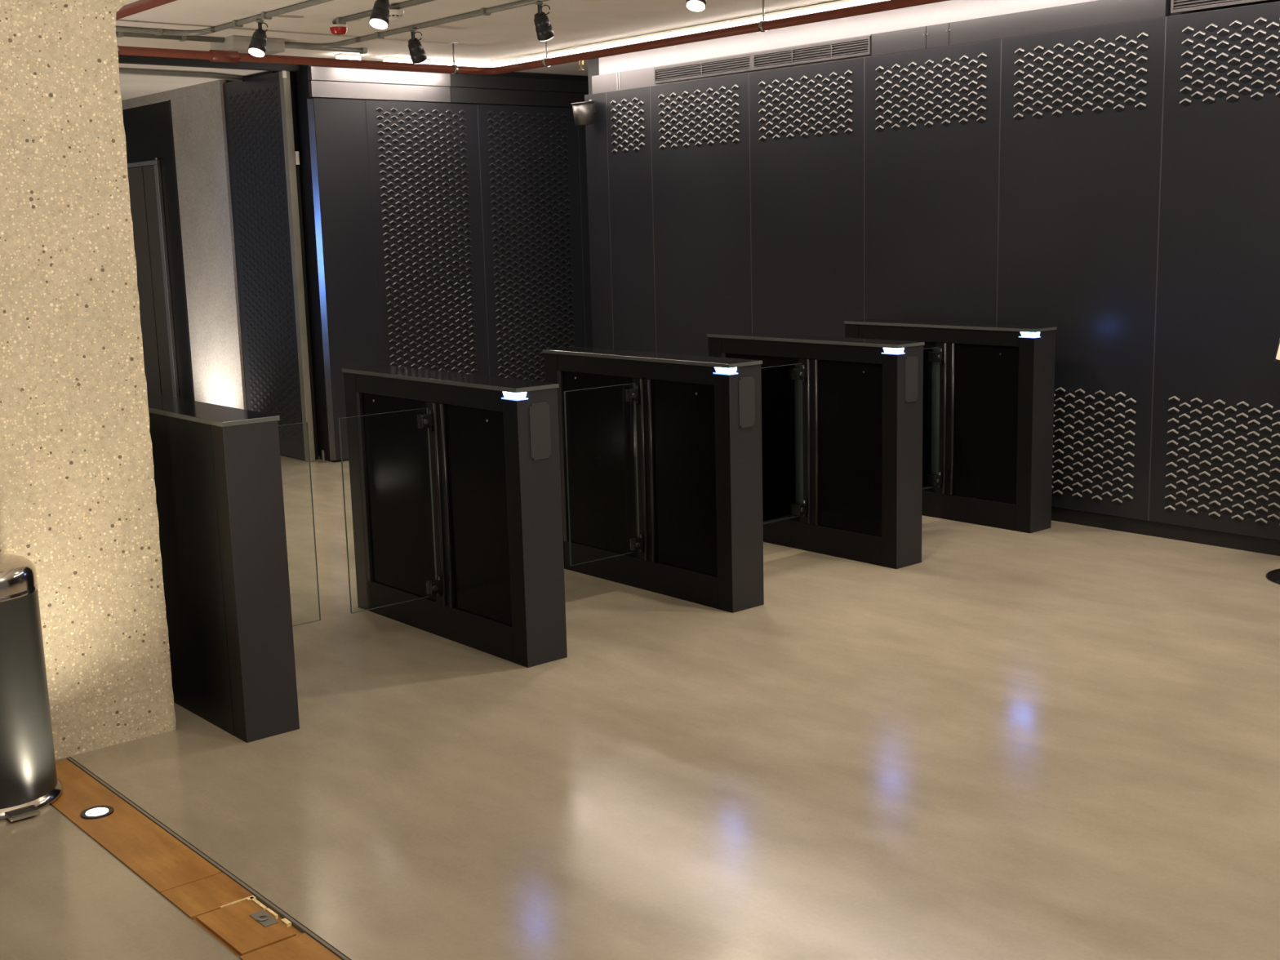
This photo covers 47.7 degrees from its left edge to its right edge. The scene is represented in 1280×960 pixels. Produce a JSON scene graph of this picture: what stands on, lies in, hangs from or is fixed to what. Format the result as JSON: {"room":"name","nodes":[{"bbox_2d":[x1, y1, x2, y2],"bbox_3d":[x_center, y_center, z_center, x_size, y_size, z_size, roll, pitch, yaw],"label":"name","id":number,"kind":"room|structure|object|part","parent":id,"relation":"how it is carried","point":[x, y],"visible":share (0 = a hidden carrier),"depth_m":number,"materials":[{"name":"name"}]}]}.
{"room":"office building lobby","nodes":[
{"label":"office building lobby","id":0,"kind":"room"},
{"bbox_2d":[121,70,319,462],"bbox_3d":[-4.223,-1.776,12.065,0.220,2.625,6.128,-10,13,-40],"label":"wall","id":1,"kind":"structure","parent":0,"point":[228,151],"depth_m":10.32,"materials":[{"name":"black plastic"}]},
{"bbox_2d":[127,157,179,398],"bbox_3d":[-4.075,-1.491,11.789,0.032,2.152,1.210,-10,13,-40],"label":"door","id":2,"kind":"structure","parent":1,"relation":"in","point":[145,187],"depth_m":11.53,"materials":[{"name":"metal"}]},
{"bbox_3d":[-4.151,-1.481,11.899,0.008,2.098,0.262,-10,13,-40],"label":"door","id":3,"kind":"part","parent":2,"relation":"part of","materials":[{"name":"brown metal"}]},
{"bbox_3d":[-3.976,-1.450,11.696,0.011,2.098,0.262,-10,13,-40],"label":"door","id":4,"kind":"part","parent":2,"relation":"part of","materials":[{"name":"brown metal"}]},
{"bbox_3d":[-3.798,-1.419,11.495,0.008,2.098,0.262,-10,13,-40],"label":"door","id":5,"kind":"part","parent":2,"relation":"part of","materials":[{"name":"brown metal"}]},
{"bbox_3d":[-2.608,-1.464,10.097,0.029,2.590,0.855,-10,13,-40],"label":"cladding panel","id":6,"kind":"part","parent":1,"relation":"part of","materials":[{"name":"black metal"}]},
{"bbox_3d":[-2.284,-2.142,9.641,0.024,0.085,0.025,-10,13,-40],"label":"latch plate","id":7,"kind":"part","parent":1,"relation":"part of","materials":[{"name":"white plastic"}]},
{"bbox_2d":[294,64,592,462],"bbox_3d":[-0.234,-1.780,11.379,5.170,2.660,0.242,-10,13,-40],"label":"wall","id":8,"kind":"structure","parent":0,"point":[446,215],"depth_m":10.22,"materials":[{"name":"metal"}]},
{"bbox_2d":[118,54,300,72],"bbox_3d":[-4.095,-2.405,8.025,4.860,0.060,0.065,-10,13,-40],"label":"trim","id":9,"kind":"structure","parent":8,"relation":"attached to","point":[122,59],"depth_m":9.13,"materials":[{"name":"red metal"}]},
{"bbox_3d":[-1.969,-1.344,9.824,0.381,2.405,0.029,-10,13,-40],"label":"cladding panel","id":10,"kind":"part","parent":8,"relation":"part of","materials":[{"name":"black metal"}]},
{"bbox_3d":[-1.478,-1.431,10.238,0.903,2.405,0.029,-10,13,-40],"label":"cladding panel","id":11,"kind":"part","parent":8,"relation":"part of","materials":[{"name":"black metal"}]},
{"bbox_3d":[-0.789,-1.552,10.818,0.903,2.405,0.029,-10,13,-40],"label":"cladding panel","id":12,"kind":"part","parent":8,"relation":"part of","materials":[{"name":"black metal"}]},
{"bbox_3d":[-0.100,-1.673,11.399,0.904,2.405,0.029,-10,13,-40],"label":"cladding panel","id":13,"kind":"part","parent":8,"relation":"part of","materials":[{"name":"black metal"}]},
{"bbox_2d":[115,0,844,100],"bbox_3d":[-1.181,-2.381,7.031,12.000,0.155,17.500,-10,13,-40],"label":"ceiling","id":14,"kind":"structure","parent":0,"point":[510,33],"depth_m":7.99,"materials":[{"name":"paint"}]},
{"bbox_2d":[116,36,210,51],"bbox_3d":[-3.239,-2.392,7.855,1.936,0.070,0.124,-10,13,-40],"label":"ceiling box","id":15,"kind":"object","parent":14,"relation":"attached to","point":[123,41],"visible":0.32,"depth_m":8.22,"materials":[{"name":"paint"}]},
{"bbox_2d":[115,31,224,42],"bbox_3d":[-3.855,-2.247,7.021,3.899,0.034,0.048,-10,13,-40],"label":"conduit","id":16,"kind":"object","parent":14,"relation":"attached to","point":[118,34],"visible":0.52,"depth_m":8.07,"materials":[{"name":"metal"}]},
{"bbox_2d":[119,67,243,81],"bbox_3d":[-3.922,-2.534,8.879,3.247,0.036,0.155,-10,13,-40],"label":"conduit","id":17,"kind":"object","parent":14,"relation":"attached to","point":[122,71],"visible":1,"depth_m":9.54,"materials":[{"name":"metal"}]},
{"bbox_2d":[115,0,333,35],"bbox_3d":[-1.776,-1.853,4.476,3.694,0.034,6.324,-10,13,-40],"label":"conduit","id":18,"kind":"object","parent":14,"relation":"attached to","point":[264,15],"visible":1,"depth_m":7.69,"materials":[{"name":"grey metal"}]},
{"bbox_2d":[248,19,267,57],"bbox_3d":[-1.957,-2.262,7.421,0.087,0.182,0.113,4,12,30],"label":"spotlight","id":19,"kind":"object","parent":18,"relation":"hanging from","point":[257,46],"visible":1,"depth_m":7.41,"materials":[{"name":"black metal"}]},
{"bbox_3d":[-1.950,-2.320,7.439,0.015,0.053,0.015,-10,13,-40],"label":"stem","id":20,"kind":"part","parent":19,"relation":"part of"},
{"bbox_2d":[368,0,390,29],"bbox_3d":[-1.168,-2.123,6.515,0.087,0.182,0.113,4,12,30],"label":"spotlight","id":21,"kind":"object","parent":18,"relation":"hanging from","point":[380,15],"visible":1,"depth_m":6.50,"materials":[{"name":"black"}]},
{"bbox_2d":[210,35,284,54],"bbox_3d":[-2.275,-2.514,8.403,0.320,0.072,0.306,-10,13,-40],"label":"ceiling box","id":22,"kind":"object","parent":14,"relation":"attached to","point":[240,44],"visible":0.71,"depth_m":8.31,"materials":[{"name":"beige metal"}]},
{"bbox_2d":[284,46,367,53],"bbox_3d":[-1.925,-2.599,8.726,0.634,0.034,0.048,-10,13,-40],"label":"conduit","id":23,"kind":"object","parent":14,"relation":"attached to","point":[361,51],"visible":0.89,"depth_m":8.81,"materials":[{"name":"grey metal"}]},
{"bbox_2d":[334,53,361,60],"bbox_3d":[-1.854,-2.683,9.215,0.160,0.042,0.060,-10,13,-40],"label":"linear light","id":24,"kind":"object","parent":14,"relation":"attached to","point":[347,56],"visible":0.61,"depth_m":9.18,"materials":[{"name":"white plastic"}]},
{"bbox_2d":[336,55,360,60],"bbox_3d":[-1.854,-2.678,9.216,0.152,0.032,0.058,-10,13,-40],"label":"diffuser","id":25,"kind":"object","parent":24,"relation":"attached to","point":[347,57],"depth_m":9.19,"materials":[{"name":"white plastic"}]},
{"bbox_2d":[332,0,435,24],"bbox_3d":[0.182,-2.105,5.605,0.048,0.034,5.520,-10,13,-40],"label":"conduit","id":26,"kind":"object","parent":14,"relation":"attached to","point":[340,20],"visible":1,"depth_m":7.40,"materials":[{"name":"metal"}]},
{"bbox_2d":[329,24,347,35],"bbox_3d":[-1.593,-2.382,7.660,0.092,0.050,0.092,-10,13,-40],"label":"beacon","id":27,"kind":"object","parent":26,"relation":"attached to","point":[336,29],"visible":1,"depth_m":7.63,"materials":[{"name":"red plastic"}]},
{"bbox_2d":[389,8,404,21],"bbox_3d":[-1.223,-2.311,7.206,0.104,0.050,0.104,-10,13,-40],"label":"smoke detector","id":28,"kind":"object","parent":26,"relation":"attached to","point":[395,15],"visible":0.78,"depth_m":7.17,"materials":[{"name":"white plastic"}]},
{"bbox_2d":[382,56,412,62],"bbox_3d":[-1.533,-2.688,9.195,0.311,0.042,0.244,-10,13,-40],"label":"linear light","id":29,"kind":"object","parent":14,"relation":"attached to","point":[388,59],"depth_m":9.41,"materials":[{"name":"white plastic"}]},
{"bbox_2d":[284,0,549,48],"bbox_3d":[0.111,-2.203,6.170,0.348,0.034,6.484,-10,13,-40],"label":"conduit","id":30,"kind":"object","parent":14,"relation":"attached to","point":[483,11],"visible":0.96,"depth_m":7.89,"materials":[{"name":"grey metal"}]},
{"bbox_2d":[408,29,426,63],"bbox_3d":[-1.225,-2.381,7.972,0.087,0.179,0.125,1,10,13],"label":"spotlight","id":31,"kind":"object","parent":30,"relation":"hanging from","point":[418,55],"visible":1,"depth_m":7.94,"materials":[{"name":"black metal"}]},
{"bbox_3d":[-1.242,-2.425,7.932,0.015,0.053,0.015,-10,13,-40],"label":"stem","id":32,"kind":"part","parent":31,"relation":"part of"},
{"bbox_2d":[533,1,554,40],"bbox_3d":[-0.473,-2.254,7.138,0.087,0.179,0.125,1,10,13],"label":"spotlight","id":33,"kind":"object","parent":30,"relation":"hanging from","point":[544,29],"visible":1,"depth_m":7.11,"materials":[{"name":"black metal"}]},
{"bbox_3d":[-0.490,-2.298,7.098,0.015,0.053,0.015,-10,13,-40],"label":"stem","id":34,"kind":"part","parent":33,"relation":"part of","materials":[{"name":"black metal"}]},
{"bbox_2d":[420,58,490,66],"bbox_3d":[-1.197,-2.747,9.477,0.595,0.042,0.246,-10,13,-40],"label":"linear light","id":35,"kind":"object","parent":14,"relation":"attached to","point":[428,61],"depth_m":9.71,"materials":[{"name":"white plastic"}]},
{"bbox_2d":[115,0,949,75],"bbox_3d":[-0.687,-1.803,4.598,5.487,0.232,7.076,-10,13,-40],"label":"pipe","id":36,"kind":"object","parent":14,"relation":"attached to","point":[215,55],"visible":0.82,"depth_m":7.76,"materials":[{"name":"metal"}]},
{"bbox_2d":[488,21,730,66],"bbox_3d":[-0.264,-2.697,9.055,0.060,0.042,2.370,-10,13,-40],"label":"linear light","id":37,"kind":"object","parent":14,"relation":"attached to","point":[719,25],"visible":0.55,"depth_m":8.87,"materials":[{"name":"white plastic"}]},
{"bbox_2d":[488,0,843,62],"bbox_3d":[1.187,-2.436,7.255,0.009,0.009,6.760,-10,13,-40],"label":"pipe","id":38,"kind":"object","parent":14,"relation":"attached to","point":[833,1],"visible":1,"depth_m":8.38,"materials":[{"name":"metal"}]},
{"bbox_2d":[685,0,706,11],"bbox_3d":[0.246,-2.110,6.226,0.087,0.182,0.113,4,12,30],"label":"spotlight","id":39,"kind":"object","parent":14,"relation":"attached to","point":[692,5],"visible":1,"depth_m":6.21,"materials":[{"name":"white"}]},
{"bbox_2d":[728,0,886,26],"bbox_3d":[1.272,-2.427,7.290,0.060,0.042,2.300,-10,13,-40],"label":"linear light","id":40,"kind":"object","parent":14,"relation":"attached to","point":[846,3],"visible":0.58,"depth_m":7.72,"materials":[{"name":"white plastic"}]},
{"bbox_2d":[0,454,1279,959],"bbox_3d":[-1.108,0.339,7.512,12.000,0.120,17.500,-10,13,-40],"label":"floor","id":41,"kind":"structure","parent":0,"point":[1061,741],"depth_m":4.12,"materials":[{"name":"concrete"}]},
{"bbox_2d":[0,553,63,821],"bbox_3d":[-1.793,0.562,4.008,0.324,0.692,0.367,-10,13,-40],"label":"pedal bin","id":42,"kind":"object","parent":41,"relation":"on","point":[29,783],"visible":1,"depth_m":3.95,"materials":[{"name":"silver metal"}]},
{"bbox_3d":[-1.815,0.259,3.970,0.298,0.080,0.298,-10,13,-40],"label":"lid","id":43,"kind":"part","parent":42,"relation":"part of","materials":[{"name":"silver metal"}]},
{"bbox_2d":[0,0,175,759],"bbox_3d":[-2.167,-0.471,4.265,2.024,2.659,1.500,-10,13,-40],"label":"pillar","id":44,"kind":"structure","parent":41,"relation":"on","point":[77,490],"depth_m":4.29,"materials":[{"name":"stone"}]},
{"bbox_2d":[48,756,349,959],"bbox_3d":[-0.245,1.141,2.567,0.179,0.033,4.779,-10,13,-40],"label":"trim","id":45,"kind":"structure","parent":41,"relation":"on","point":[241,920],"depth_m":3.56,"materials":[{"name":"wood"}]},
{"bbox_2d":[80,804,114,818],"bbox_3d":[-1.491,0.912,3.981,0.088,0.004,0.088,-10,13,-40],"label":"uplight","id":46,"kind":"object","parent":45,"relation":"in","point":[97,811],"visible":1,"depth_m":3.98,"materials":[{"name":"glass"}]},
{"bbox_3d":[-0.865,1.009,3.335,0.034,0.002,0.079,-10,13,-40],"label":"pull plate","id":47,"kind":"part","parent":45,"relation":"part of","materials":[{"name":"silver metal"}]},
{"bbox_2d":[146,392,320,742],"bbox_3d":[-1.409,0.215,5.029,0.570,1.003,1.208,-10,13,-40],"label":"gate","id":48,"kind":"object","parent":41,"relation":"on","point":[218,479],"visible":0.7,"depth_m":4.51,"materials":[{"name":"metal"}]},
{"bbox_3d":[-1.612,0.260,4.853,0.017,0.986,1.015,-10,13,-40],"label":"panel","id":49,"kind":"part","parent":48,"relation":"part of","materials":[{"name":"paint"}]},
{"bbox_3d":[-1.190,0.312,4.492,0.181,0.987,0.086,-10,13,-40],"label":"post","id":50,"kind":"part","parent":48,"relation":"part of","materials":[{"name":"metal"}]},
{"bbox_2d":[319,449,325,462],"bbox_3d":[-2.174,-0.161,9.910,0.042,0.085,0.024,-10,13,-40],"label":"guide","id":51,"kind":"object","parent":41,"relation":"on","point":[322,451],"visible":1,"depth_m":9.91,"materials":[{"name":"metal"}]},
{"bbox_3d":[-2.167,-0.162,9.916,0.012,0.085,0.012,-10,13,-40],"label":"post","id":52,"kind":"part","parent":51,"relation":"part of","materials":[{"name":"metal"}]},
{"bbox_2d":[338,364,567,667],"bbox_3d":[-0.737,0.097,5.595,1.100,1.003,0.838,1,10,15],"label":"gate","id":53,"kind":"object","parent":41,"relation":"on","point":[455,477],"visible":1,"depth_m":5.39,"materials":[{"name":"metal"}]},
{"bbox_3d":[-1.097,0.041,6.011,0.179,0.987,0.096,-10,13,-40],"label":"post","id":54,"kind":"part","parent":53,"relation":"part of","materials":[{"name":"paint"}]},
{"bbox_3d":[-0.949,0.058,5.719,0.006,0.777,0.486,-10,13,-40],"label":"glass","id":55,"kind":"part","parent":53,"relation":"part of","materials":[{"name":"glass"}]},
{"bbox_3d":[-0.746,-0.345,5.514,0.177,0.073,1.015,-10,13,-40],"label":"rail","id":56,"kind":"part","parent":53,"relation":"part of","materials":[{"name":"metal"}]},
{"bbox_3d":[-0.756,0.095,5.481,0.014,0.779,0.015,-10,13,-40],"label":"hinge rod","id":57,"kind":"part","parent":53,"relation":"part of","materials":[{"name":"metal"}]},
{"bbox_3d":[-0.724,0.101,5.445,0.014,0.779,0.015,-10,13,-40],"label":"hinge rod","id":58,"kind":"part","parent":53,"relation":"part of","materials":[{"name":"metal"}]},
{"bbox_3d":[-0.588,0.122,5.304,0.006,0.777,0.382,-10,13,-40],"label":"glass","id":59,"kind":"part","parent":53,"relation":"part of","materials":[{"name":"black glass"}]},
{"bbox_2d":[501,391,528,400],"bbox_3d":[-0.437,-0.295,5.051,0.050,0.026,0.090,-10,13,-40],"label":"light","id":60,"kind":"object","parent":53,"relation":"on","point":[505,396],"depth_m":5.03,"materials":[{"name":"white plastic"}]},
{"bbox_3d":[-0.374,0.169,5.180,0.179,0.987,0.086,-10,13,-40],"label":"post","id":61,"kind":"part","parent":53,"relation":"part of","materials":[{"name":"metal"}]},
{"bbox_2d":[542,346,764,613],"bbox_3d":[0.036,-0.039,6.247,1.100,1.003,0.838,1,10,15],"label":"gate","id":62,"kind":"object","parent":41,"relation":"on","point":[661,454],"visible":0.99,"depth_m":6.05,"materials":[{"name":"metal"}]},
{"bbox_3d":[-0.323,-0.095,6.663,0.179,0.987,0.096,-10,13,-40],"label":"post","id":63,"kind":"part","parent":62,"relation":"part of","materials":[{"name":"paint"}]},
{"bbox_3d":[-0.175,-0.078,6.371,0.006,0.777,0.486,-10,13,-40],"label":"glass","id":64,"kind":"part","parent":62,"relation":"part of","materials":[{"name":"glass"}]},
{"bbox_3d":[0.028,-0.481,6.166,0.177,0.073,1.015,-10,13,-40],"label":"rail","id":65,"kind":"part","parent":62,"relation":"part of","materials":[{"name":"metal"}]},
{"bbox_3d":[0.017,-0.041,6.133,0.014,0.779,0.015,-10,13,-40],"label":"hinge rod","id":66,"kind":"part","parent":62,"relation":"part of","materials":[{"name":"metal"}]},
{"bbox_3d":[0.049,-0.035,6.097,0.014,0.779,0.015,-10,13,-40],"label":"hinge rod","id":67,"kind":"part","parent":62,"relation":"part of","materials":[{"name":"metal"}]},
{"bbox_3d":[0.186,-0.014,5.956,0.006,0.777,0.382,-10,13,-40],"label":"glass","id":68,"kind":"part","parent":62,"relation":"part of","materials":[{"name":"glass"}]},
{"bbox_2d":[712,367,737,374],"bbox_3d":[0.337,-0.431,5.703,0.050,0.026,0.090,-10,13,-40],"label":"light","id":69,"kind":"object","parent":62,"relation":"on","point":[716,371],"depth_m":5.68,"materials":[{"name":"white plastic"}]},
{"bbox_3d":[0.400,0.033,5.832,0.179,0.987,0.086,-10,13,-40],"label":"post","id":70,"kind":"part","parent":62,"relation":"part of","materials":[{"name":"metal"}]},
{"bbox_2d":[706,331,924,568],"bbox_3d":[0.810,-0.175,6.900,1.100,1.003,0.838,1,10,15],"label":"gate","id":71,"kind":"object","parent":41,"relation":"on","point":[842,417],"visible":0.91,"depth_m":6.63,"materials":[{"name":"metal"}]},
{"bbox_3d":[0.450,-0.231,7.315,0.179,0.987,0.096,-10,13,-40],"label":"post","id":72,"kind":"part","parent":71,"relation":"part of","materials":[{"name":"metal"}]},
{"bbox_3d":[0.598,-0.214,7.024,0.006,0.777,0.486,-10,13,-40],"label":"glass","id":73,"kind":"part","parent":71,"relation":"part of","materials":[{"name":"clear glass"}]},
{"bbox_3d":[0.801,-0.617,6.818,0.177,0.073,1.015,-10,13,-40],"label":"rail","id":74,"kind":"part","parent":71,"relation":"part of","materials":[{"name":"metal"}]},
{"bbox_3d":[0.791,-0.177,6.786,0.014,0.779,0.015,-10,13,-40],"label":"hinge rod","id":75,"kind":"part","parent":71,"relation":"part of","materials":[{"name":"metal"}]},
{"bbox_3d":[0.823,-0.171,6.749,0.014,0.779,0.015,-10,13,-40],"label":"hinge rod","id":76,"kind":"part","parent":71,"relation":"part of","materials":[{"name":"metal"}]},
{"bbox_3d":[0.960,-0.150,6.608,0.006,0.777,0.382,-10,13,-40],"label":"glass","id":77,"kind":"part","parent":71,"relation":"part of","materials":[{"name":"black glass"}]},
{"bbox_2d":[881,347,905,355],"bbox_3d":[1.110,-0.567,6.355,0.050,0.026,0.090,-10,13,-40],"label":"light","id":78,"kind":"object","parent":71,"relation":"on","point":[885,351],"depth_m":6.33,"materials":[{"name":"white plastic"}]},
{"bbox_3d":[1.173,-0.103,6.484,0.179,0.987,0.086,-10,13,-40],"label":"post","id":79,"kind":"part","parent":71,"relation":"part of","materials":[{"name":"metal"}]},
{"bbox_2d":[844,319,1057,533],"bbox_3d":[1.439,-0.286,7.430,0.568,1.003,1.208,-10,13,-40],"label":"gate","id":80,"kind":"object","parent":41,"relation":"on","point":[988,402],"visible":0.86,"depth_m":7.26,"materials":[{"name":"metal"}]},
{"bbox_3d":[1.224,-0.367,7.967,0.179,0.987,0.096,-10,13,-40],"label":"post","id":81,"kind":"part","parent":80,"relation":"part of","materials":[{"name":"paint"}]},
{"bbox_3d":[1.372,-0.350,7.676,0.006,0.777,0.486,-10,13,-40],"label":"glass","id":82,"kind":"part","parent":80,"relation":"part of","materials":[{"name":"clear glass"}]},
{"bbox_3d":[1.575,-0.753,7.470,0.177,0.073,1.015,-10,13,-40],"label":"rail","id":83,"kind":"part","parent":80,"relation":"part of","materials":[{"name":"metal"}]},
{"bbox_3d":[1.564,-0.313,7.438,0.014,0.779,0.015,-10,13,-40],"label":"hinge rod","id":84,"kind":"part","parent":80,"relation":"part of","materials":[{"name":"metal"}]},
{"bbox_3d":[1.596,-0.307,7.401,0.014,0.779,0.015,-10,13,-40],"label":"hinge rod","id":85,"kind":"part","parent":80,"relation":"part of","materials":[{"name":"metal"}]},
{"bbox_3d":[1.733,-0.286,7.261,0.006,0.777,0.382,-10,13,-40],"label":"glass","id":86,"kind":"part","parent":80,"relation":"part of","materials":[{"name":"black glass"}]},
{"bbox_2d":[1018,332,1040,337],"bbox_3d":[1.884,-0.703,7.007,0.050,0.026,0.090,-10,13,-40],"label":"light","id":87,"kind":"object","parent":80,"relation":"on","point":[1021,335],"depth_m":6.98,"materials":[{"name":"white plastic"}]},
{"bbox_3d":[1.947,-0.239,7.136,0.179,0.987,0.086,-10,13,-40],"label":"post","id":88,"kind":"part","parent":80,"relation":"part of","materials":[{"name":"metal"}]},
{"bbox_2d":[1265,335,1279,585],"bbox_3d":[2.839,-0.129,6.004,0.406,1.114,0.406,-10,13,-40],"label":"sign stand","id":89,"kind":"object","parent":41,"relation":"on","point":[1273,575],"visible":1,"depth_m":6.09,"materials":[{"name":"metal"}]},
{"bbox_2d":[584,0,1279,540],"bbox_3d":[2.763,-1.005,6.537,0.221,2.660,9.300,-10,13,-40],"label":"wall","id":90,"kind":"structure","parent":0,"point":[1105,174],"depth_m":7.28,"materials":[{"name":"metal"}]},
{"bbox_2d":[571,99,595,125],"bbox_3d":[-0.381,-2.447,9.655,0.154,0.169,0.154,0,10,8],"label":"loudspeaker","id":91,"kind":"object","parent":90,"relation":"attached to","point":[583,112],"visible":1,"depth_m":9.61,"materials":[{"name":"metal"}]},
{"bbox_3d":[-0.383,-2.510,9.644,0.154,0.026,0.154,-10,13,-40],"label":"lid","id":92,"kind":"part","parent":91,"relation":"part of","materials":[{"name":"silver metal"}]},
{"bbox_3d":[-0.256,-1.431,9.896,0.038,2.340,0.225,-10,13,-40],"label":"cladding panel","id":93,"kind":"part","parent":90,"relation":"part of","materials":[{"name":"black metal"}]},
{"bbox_3d":[-0.036,-1.392,9.644,0.038,2.340,0.436,-10,13,-40],"label":"cladding panel","id":94,"kind":"part","parent":90,"relation":"part of","materials":[{"name":"black metal"}]},
{"bbox_3d":[0.399,-1.316,9.144,0.038,2.340,0.887,-10,13,-40],"label":"cladding panel","id":95,"kind":"part","parent":90,"relation":"part of","materials":[{"name":"black metal"}]},
{"bbox_2d":[653,35,871,84],"bbox_3d":[0.673,-2.467,8.546,0.013,0.098,1.778,-10,13,-40],"label":"air vent","id":96,"kind":"object","parent":90,"relation":"in","point":[861,46],"visible":1,"depth_m":8.47,"materials":[{"name":"metal"}]},
{"bbox_3d":[0.981,-1.213,8.475,0.038,2.340,0.887,-10,13,-40],"label":"cladding panel","id":97,"kind":"part","parent":90,"relation":"part of","materials":[{"name":"black metal"}]},
{"bbox_3d":[1.393,-2.344,7.751,0.038,0.115,0.370,-10,13,-40],"label":"fascia plate","id":98,"kind":"part","parent":90,"relation":"part of","materials":[{"name":"grey metal"}]},
{"bbox_3d":[1.563,-1.111,7.806,0.038,2.340,0.887,-10,13,-40],"label":"cladding panel","id":99,"kind":"part","parent":90,"relation":"part of","materials":[{"name":"black metal"}]},
{"bbox_3d":[1.563,-2.314,7.555,0.038,0.115,0.144,-10,13,-40],"label":"fascia plate","id":100,"kind":"part","parent":90,"relation":"part of","materials":[{"name":"grey metal"}]},
{"bbox_3d":[2.007,-2.236,7.045,0.038,0.115,1.210,-10,13,-40],"label":"fascia plate","id":101,"kind":"part","parent":90,"relation":"part of","materials":[{"name":"grey metal"}]},
{"bbox_3d":[2.145,-1.008,7.137,0.038,2.340,0.887,-10,13,-40],"label":"cladding panel","id":102,"kind":"part","parent":90,"relation":"part of","materials":[{"name":"black metal"}]},
{"bbox_2d":[1051,506,1279,555],"bbox_3d":[2.738,0.278,6.712,0.024,0.074,9.300,-10,13,-40],"label":"baseboard","id":103,"kind":"structure","parent":90,"relation":"attached to","point":[1225,540],"depth_m":6.93,"materials":[{"name":"black metal"}]},
{"bbox_3d":[2.727,-0.906,6.468,0.038,2.340,0.887,-10,13,-40],"label":"cladding panel","id":104,"kind":"part","parent":90,"relation":"part of","materials":[{"name":"black metal"}]},
{"bbox_2d":[1170,0,1267,13],"bbox_3d":[2.986,-2.060,5.889,0.013,0.098,1.780,-10,13,-40],"label":"air vent","id":105,"kind":"object","parent":90,"relation":"in","point":[1176,6],"visible":1,"depth_m":6.46,"materials":[{"name":"metal"}]}
]}

